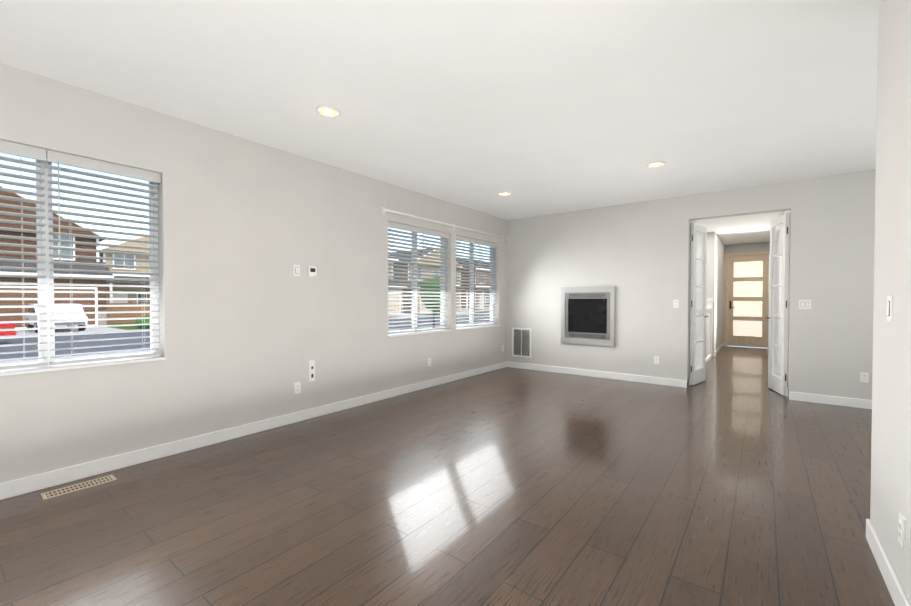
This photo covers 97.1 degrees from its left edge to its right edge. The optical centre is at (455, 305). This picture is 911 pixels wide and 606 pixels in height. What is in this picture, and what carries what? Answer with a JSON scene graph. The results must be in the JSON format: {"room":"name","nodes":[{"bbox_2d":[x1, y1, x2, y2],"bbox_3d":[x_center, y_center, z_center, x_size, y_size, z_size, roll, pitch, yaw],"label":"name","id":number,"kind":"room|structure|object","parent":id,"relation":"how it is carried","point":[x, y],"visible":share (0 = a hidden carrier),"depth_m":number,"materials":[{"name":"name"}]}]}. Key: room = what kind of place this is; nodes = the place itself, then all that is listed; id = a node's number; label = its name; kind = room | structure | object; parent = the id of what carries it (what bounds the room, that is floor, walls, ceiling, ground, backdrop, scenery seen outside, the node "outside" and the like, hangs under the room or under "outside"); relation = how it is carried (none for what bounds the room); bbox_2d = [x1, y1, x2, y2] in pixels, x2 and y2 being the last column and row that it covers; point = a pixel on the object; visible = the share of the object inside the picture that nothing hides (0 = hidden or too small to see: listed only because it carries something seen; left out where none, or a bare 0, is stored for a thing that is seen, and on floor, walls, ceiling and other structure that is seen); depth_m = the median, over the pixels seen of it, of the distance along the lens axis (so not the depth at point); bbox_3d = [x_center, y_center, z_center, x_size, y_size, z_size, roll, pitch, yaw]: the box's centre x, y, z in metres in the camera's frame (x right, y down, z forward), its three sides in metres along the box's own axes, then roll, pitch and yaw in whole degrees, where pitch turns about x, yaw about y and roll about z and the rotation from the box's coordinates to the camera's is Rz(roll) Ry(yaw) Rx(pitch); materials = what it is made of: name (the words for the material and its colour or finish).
{"room":"living room","nodes":[
{"label":"living room","id":0,"kind":"room"},
{"bbox_2d":[0,63,506,482],"bbox_3d":[-2.150,-0.166,3.615,0.200,2.740,10.290,1,1,37],"label":"wall","id":1,"kind":"structure","parent":0,"point":[250,326],"depth_m":3.63,"materials":[{"name":"beige paint"}]},
{"bbox_2d":[0,152,165,375],"bbox_3d":[-2.791,-0.307,2.750,0.212,1.490,1.300,1,1,37],"label":"window unit","id":2,"kind":"structure","parent":1,"relation":"in","point":[48,317],"depth_m":2.79,"materials":[{"name":"white plastic"}]},
{"bbox_2d":[0,140,161,369],"bbox_3d":[-2.775,-0.323,2.737,0.068,1.454,1.288,1,1,37],"label":"window blind","id":3,"kind":"object","parent":2,"relation":"attached to","point":[16,149],"visible":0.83,"depth_m":2.84,"materials":[{"name":"white plastic"}]},
{"bbox_2d":[293,264,299,275],"bbox_3d":[-1.625,-0.363,4.124,0.011,0.115,0.070,1,1,37],"label":"switch plate","id":4,"kind":"object","parent":1,"relation":"attached to","point":[296,270],"visible":1,"depth_m":4.12,"materials":[{"name":"white plastic"}]},
{"bbox_2d":[294,382,300,393],"bbox_3d":[-1.626,0.846,4.143,0.010,0.115,0.070,1,1,37],"label":"electrical outlet plate","id":5,"kind":"object","parent":1,"relation":"attached to","point":[297,387],"visible":1,"depth_m":4.14,"materials":[{"name":"white plastic"}]},
{"bbox_2d":[309,360,314,381],"bbox_3d":[-1.526,0.688,4.271,0.010,0.222,0.061,1,1,37],"label":"electrical outlet plate","id":6,"kind":"object","parent":1,"relation":"attached to","point":[311,370],"visible":1,"depth_m":4.26,"materials":[{"name":"white plastic"}]},
{"bbox_2d":[308,266,316,276],"bbox_3d":[-1.515,-0.365,4.253,0.029,0.115,0.090,1,1,37],"label":"thermostat","id":7,"kind":"object","parent":1,"relation":"attached to","point":[312,271],"visible":1,"depth_m":4.25,"materials":[{"name":"white plastic"}]},
{"bbox_2d":[388,228,451,336],"bbox_3d":[-0.529,-0.353,5.703,0.212,1.490,1.300,1,1,37],"label":"window unit","id":8,"kind":"structure","parent":1,"relation":"in","point":[415,333],"depth_m":5.74,"materials":[{"name":"white plastic"}]},
{"bbox_2d":[388,221,448,333],"bbox_3d":[-0.513,-0.369,5.690,0.068,1.454,1.288,1,1,37],"label":"window blind","id":9,"kind":"object","parent":8,"relation":"attached to","point":[423,231],"visible":0.92,"depth_m":5.64,"materials":[{"name":"white plastic"}]},
{"bbox_2d":[382,207,507,240],"bbox_3d":[0.010,-1.210,6.183,0.089,0.090,3.060,1,1,37],"label":"curtain rod","id":10,"kind":"object","parent":1,"relation":"attached to","point":[384,210],"visible":1,"depth_m":5.78,"materials":[{"name":"white metal"}]},
{"bbox_2d":[456,242,499,329],"bbox_3d":[0.334,-0.370,6.830,0.212,1.490,1.300,1,1,37],"label":"window unit","id":11,"kind":"structure","parent":1,"relation":"in","point":[472,327],"depth_m":6.86,"materials":[{"name":"white plastic"}]},
{"bbox_2d":[456,235,497,327],"bbox_3d":[0.350,-0.386,6.818,0.068,1.454,1.288,1,1,37],"label":"window blind","id":12,"kind":"object","parent":11,"relation":"attached to","point":[475,241],"visible":0.79,"depth_m":6.81,"materials":[{"name":"white plastic"}]},
{"bbox_2d":[0,0,882,244],"bbox_3d":[2.127,-1.674,4.449,5.950,0.250,16.850,1,1,37],"label":"ceiling","id":13,"kind":"structure","parent":0,"point":[538,107],"depth_m":2.76,"materials":[{"name":"white paint"}]},
{"bbox_2d":[316,105,340,116],"bbox_3d":[-0.997,-1.525,3.159,0.184,0.008,0.184,1,1,37],"label":"recessed light","id":14,"kind":"object","parent":13,"relation":"in","point":[327,111],"visible":1,"depth_m":3.15,"materials":[{"name":"white glass"}]},
{"bbox_2d":[498,192,510,195],"bbox_3d":[0.687,-1.562,5.622,0.184,0.008,0.184,1,1,37],"label":"recessed light","id":15,"kind":"object","parent":13,"relation":"in","point":[504,193],"visible":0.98,"depth_m":5.60,"materials":[{"name":"white glass"}]},
{"bbox_2d":[647,161,665,167],"bbox_3d":[2.191,-1.544,4.395,0.184,0.008,0.184,1,1,37],"label":"recessed light","id":16,"kind":"object","parent":13,"relation":"in","point":[656,164],"visible":1,"depth_m":4.39,"materials":[{"name":"white glass"}]},
{"bbox_2d":[0,346,894,605],"bbox_3d":[2.127,1.251,4.494,5.950,0.120,16.850,1,1,37],"label":"floor","id":17,"kind":"structure","parent":0,"point":[733,479],"depth_m":2.42,"materials":[{"name":"laminate"}]},
{"bbox_2d":[41,475,116,499],"bbox_3d":[-2.526,1.216,2.709,0.120,0.005,0.360,1,1,37],"label":"floor vent","id":18,"kind":"object","parent":17,"relation":"in","point":[73,488],"visible":1,"depth_m":2.69,"materials":[{"name":"beige metal"}]},
{"bbox_2d":[695,298,713,368],"bbox_3d":[4.683,0.500,7.657,0.126,1.285,2.986,1,1,37],"label":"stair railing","id":19,"kind":"object","parent":17,"relation":"on","point":[709,319],"visible":0.29,"depth_m":8.42,"materials":[{"name":"white wood"}]},
{"bbox_2d":[507,169,875,399],"bbox_3d":[3.294,-0.200,5.832,5.750,2.740,0.150,1,1,37],"label":"wall","id":20,"kind":"structure","parent":0,"point":[636,255],"depth_m":5.82,"materials":[{"name":"beige paint"}]},
{"bbox_2d":[512,328,530,357],"bbox_3d":[1.204,0.672,7.343,0.390,0.530,0.012,1,1,37],"label":"air vent","id":21,"kind":"object","parent":20,"relation":"in","point":[521,342],"visible":1,"depth_m":7.34,"materials":[{"name":"white metal"}]},
{"bbox_2d":[561,286,614,346],"bbox_3d":[2.283,0.161,6.762,0.880,0.950,0.452,1,1,37],"label":"fireplace insert","id":22,"kind":"object","parent":20,"relation":"attached to","point":[587,315],"visible":0.94,"depth_m":6.59,"materials":[{"name":"silver metal"}]},
{"bbox_2d":[654,356,658,363],"bbox_3d":[2.988,0.808,5.981,0.070,0.115,0.010,1,1,37],"label":"electrical outlet plate","id":23,"kind":"object","parent":20,"relation":"attached to","point":[656,359],"visible":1,"depth_m":5.98,"materials":[{"name":"white plastic"}]},
{"bbox_2d":[673,300,678,307],"bbox_3d":[3.186,-0.029,5.816,0.070,0.115,0.011,1,1,37],"label":"switch plate","id":24,"kind":"object","parent":20,"relation":"attached to","point":[675,303],"visible":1,"depth_m":5.81,"materials":[{"name":"white plastic"}]},
{"bbox_2d":[799,300,810,308],"bbox_3d":[4.305,-0.016,4.959,0.116,0.115,0.011,1,1,37],"label":"switch plate","id":25,"kind":"object","parent":20,"relation":"attached to","point":[804,304],"visible":1,"depth_m":4.96,"materials":[{"name":"white plastic"}]},
{"bbox_2d":[860,372,868,382],"bbox_3d":[4.727,0.829,4.650,0.070,0.115,0.010,1,1,37],"label":"electrical outlet plate","id":26,"kind":"object","parent":20,"relation":"attached to","point":[864,376],"visible":1,"depth_m":4.65,"materials":[{"name":"white plastic"}]},
{"bbox_2d":[689,220,723,377],"bbox_3d":[4.832,0.830,8.802,1.300,4.890,6.410,1,1,37],"label":"wall","id":27,"kind":"structure","parent":0,"point":[715,272],"depth_m":8.96,"materials":[{"name":"beige paint"}]},
{"bbox_2d":[0,342,910,605],"bbox_3d":[2.147,1.139,4.476,5.600,0.105,16.550,1,1,37],"label":"baseboard","id":28,"kind":"structure","parent":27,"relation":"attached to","point":[20,486],"depth_m":3.62,"materials":[{"name":"white wood"}]},
{"bbox_2d":[690,223,708,384],"bbox_3d":[3.654,-0.024,6.011,0.186,2.358,0.559,1,1,37],"label":"door","id":29,"kind":"structure","parent":27,"relation":"attached to","point":[698,375],"depth_m":6.00,"materials":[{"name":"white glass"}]},
{"bbox_2d":[724,241,776,342],"bbox_3d":[7.787,-0.274,10.654,1.420,2.740,0.150,1,1,37],"label":"wall","id":30,"kind":"structure","parent":0,"point":[748,247],"depth_m":10.54,"materials":[{"name":"beige paint"}]},
{"bbox_2d":[723,251,769,348],"bbox_3d":[7.740,-0.159,10.660,1.060,2.510,0.159,1,1,37],"label":"door","id":31,"kind":"structure","parent":30,"relation":"in","point":[746,294],"depth_m":10.66,"materials":[{"name":"brown wood"}]},
{"bbox_2d":[776,210,790,385],"bbox_3d":[6.297,-0.228,7.664,0.150,2.740,6.410,1,1,37],"label":"wall","id":32,"kind":"structure","parent":0,"point":[778,283],"depth_m":7.54,"materials":[{"name":"beige paint"}]},
{"bbox_2d":[766,213,788,395],"bbox_3d":[4.359,-0.015,5.465,0.226,2.358,0.549,1,1,37],"label":"door","id":33,"kind":"structure","parent":32,"relation":"attached to","point":[777,383],"depth_m":5.41,"materials":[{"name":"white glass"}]},
{"bbox_2d":[870,0,910,604],"bbox_3d":[0.237,-0.101,-0.561,0.150,2.740,6.560,1,1,37],"label":"wall","id":34,"kind":"structure","parent":0,"point":[890,498],"depth_m":1.69,"materials":[{"name":"beige paint"}]},
{"bbox_2d":[887,296,892,321],"bbox_3d":[1.949,0.012,1.808,0.011,0.115,0.070,1,1,37],"label":"switch plate","id":35,"kind":"object","parent":34,"relation":"attached to","point":[889,308],"visible":0.98,"depth_m":1.79,"materials":[{"name":"white plastic"}]},
{"bbox_2d":[898,512,905,548],"bbox_3d":[1.797,0.905,1.623,0.010,0.115,0.070,1,1,37],"label":"electrical outlet plate","id":36,"kind":"object","parent":34,"relation":"attached to","point":[901,529],"visible":0.98,"depth_m":1.61,"materials":[{"name":"white plastic"}]},
{"label":"outside","id":37,"kind":"structure","parent":0,"visible":0},
{"bbox_2d":[0,314,489,358],"bbox_3d":[4.252,1.070,40.621,9.000,0.030,150.000,1,1,37],"label":"ground","id":38,"kind":"structure","parent":37,"point":[59,345],"depth_m":16.11,"materials":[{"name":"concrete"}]},
{"bbox_2d":[0,319,17,335],"bbox_3d":[-18.308,0.733,13.616,1.870,1.445,4.600,1,1,37],"label":"car","id":39,"kind":"object","parent":38,"relation":"on","point":[8,326],"depth_m":14.69,"materials":[{"name":"paint"}]},
{"bbox_2d":[25,303,87,332],"bbox_3d":[-21.637,0.608,21.768,4.600,1.445,1.870,1,1,37],"label":"car","id":40,"kind":"object","parent":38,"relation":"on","point":[57,317],"depth_m":20.96,"materials":[{"name":"paint"}]},
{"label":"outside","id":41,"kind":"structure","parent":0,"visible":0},
{"bbox_2d":[0,315,489,364],"bbox_3d":[8.678,1.107,37.231,23.350,0.060,150.000,1,1,37],"label":"sidewalk","id":42,"kind":"structure","parent":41,"point":[61,358],"depth_m":12.31,"materials":[{"name":"concrete"}]},
{"bbox_2d":[107,311,489,329],"bbox_3d":[-17.662,0.977,57.400,89.800,0.300,150.000,1,1,37],"label":"lawn","id":43,"kind":"structure","parent":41,"point":[128,327],"depth_m":25.53,"materials":[{"name":"green plant"}]},
{"bbox_2d":[0,184,122,334],"bbox_3d":[-28.990,-3.177,23.498,19.850,9.050,12.400,1,1,37],"label":"house","id":44,"kind":"structure","parent":43,"relation":"on","point":[34,287],"depth_m":23.86,"materials":[{"name":"brown"}]},
{"bbox_2d":[99,233,149,320],"bbox_3d":[-24.472,-2.744,34.342,25.850,7.850,8.900,1,1,37],"label":"house","id":45,"kind":"structure","parent":43,"relation":"on","point":[122,282],"depth_m":33.14,"materials":[{"name":"beige"}]},
{"bbox_2d":[106,302,149,323],"bbox_3d":[-23.390,0.473,30.067,0.125,1.550,5.350,1,1,37],"label":"fence","id":46,"kind":"object","parent":43,"relation":"on","point":[131,308],"depth_m":29.26,"materials":[{"name":"brown wood"}]},
{"bbox_2d":[135,316,149,328],"bbox_3d":[-6.125,0.981,24.633,19.004,0.825,17.300,1,1,37],"label":"shrubs","id":47,"kind":"object","parent":43,"relation":"on","point":[140,322],"depth_m":23.27,"materials":[{"name":"green plant"}]},
{"bbox_2d":[388,255,429,316],"bbox_3d":[-12.727,-3.404,44.737,19.850,8.850,11.900,1,1,37],"label":"house","id":48,"kind":"structure","parent":43,"relation":"on","point":[393,312],"depth_m":45.69,"materials":[{"name":"beige"}]},
{"bbox_2d":[388,247,468,313],"bbox_3d":[-4.415,-3.527,56.004,20.350,8.750,11.900,1,1,37],"label":"house","id":49,"kind":"structure","parent":43,"relation":"on","point":[418,286],"depth_m":51.81,"materials":[{"name":"beige"}]},
{"bbox_2d":[420,279,439,327],"bbox_3d":[-1.110,-0.115,22.704,1.828,2.952,1.662,1,1,37],"label":"tree","id":50,"kind":"object","parent":43,"relation":"on","point":[431,297],"depth_m":22.09,"materials":[{"name":"green plant"}]},
{"bbox_2d":[457,257,489,309],"bbox_3d":[4.295,-3.745,66.966,19.850,8.850,11.900,1,1,37],"label":"house","id":51,"kind":"structure","parent":43,"relation":"on","point":[475,285],"depth_m":62.32,"materials":[{"name":"orange"}]}
]}

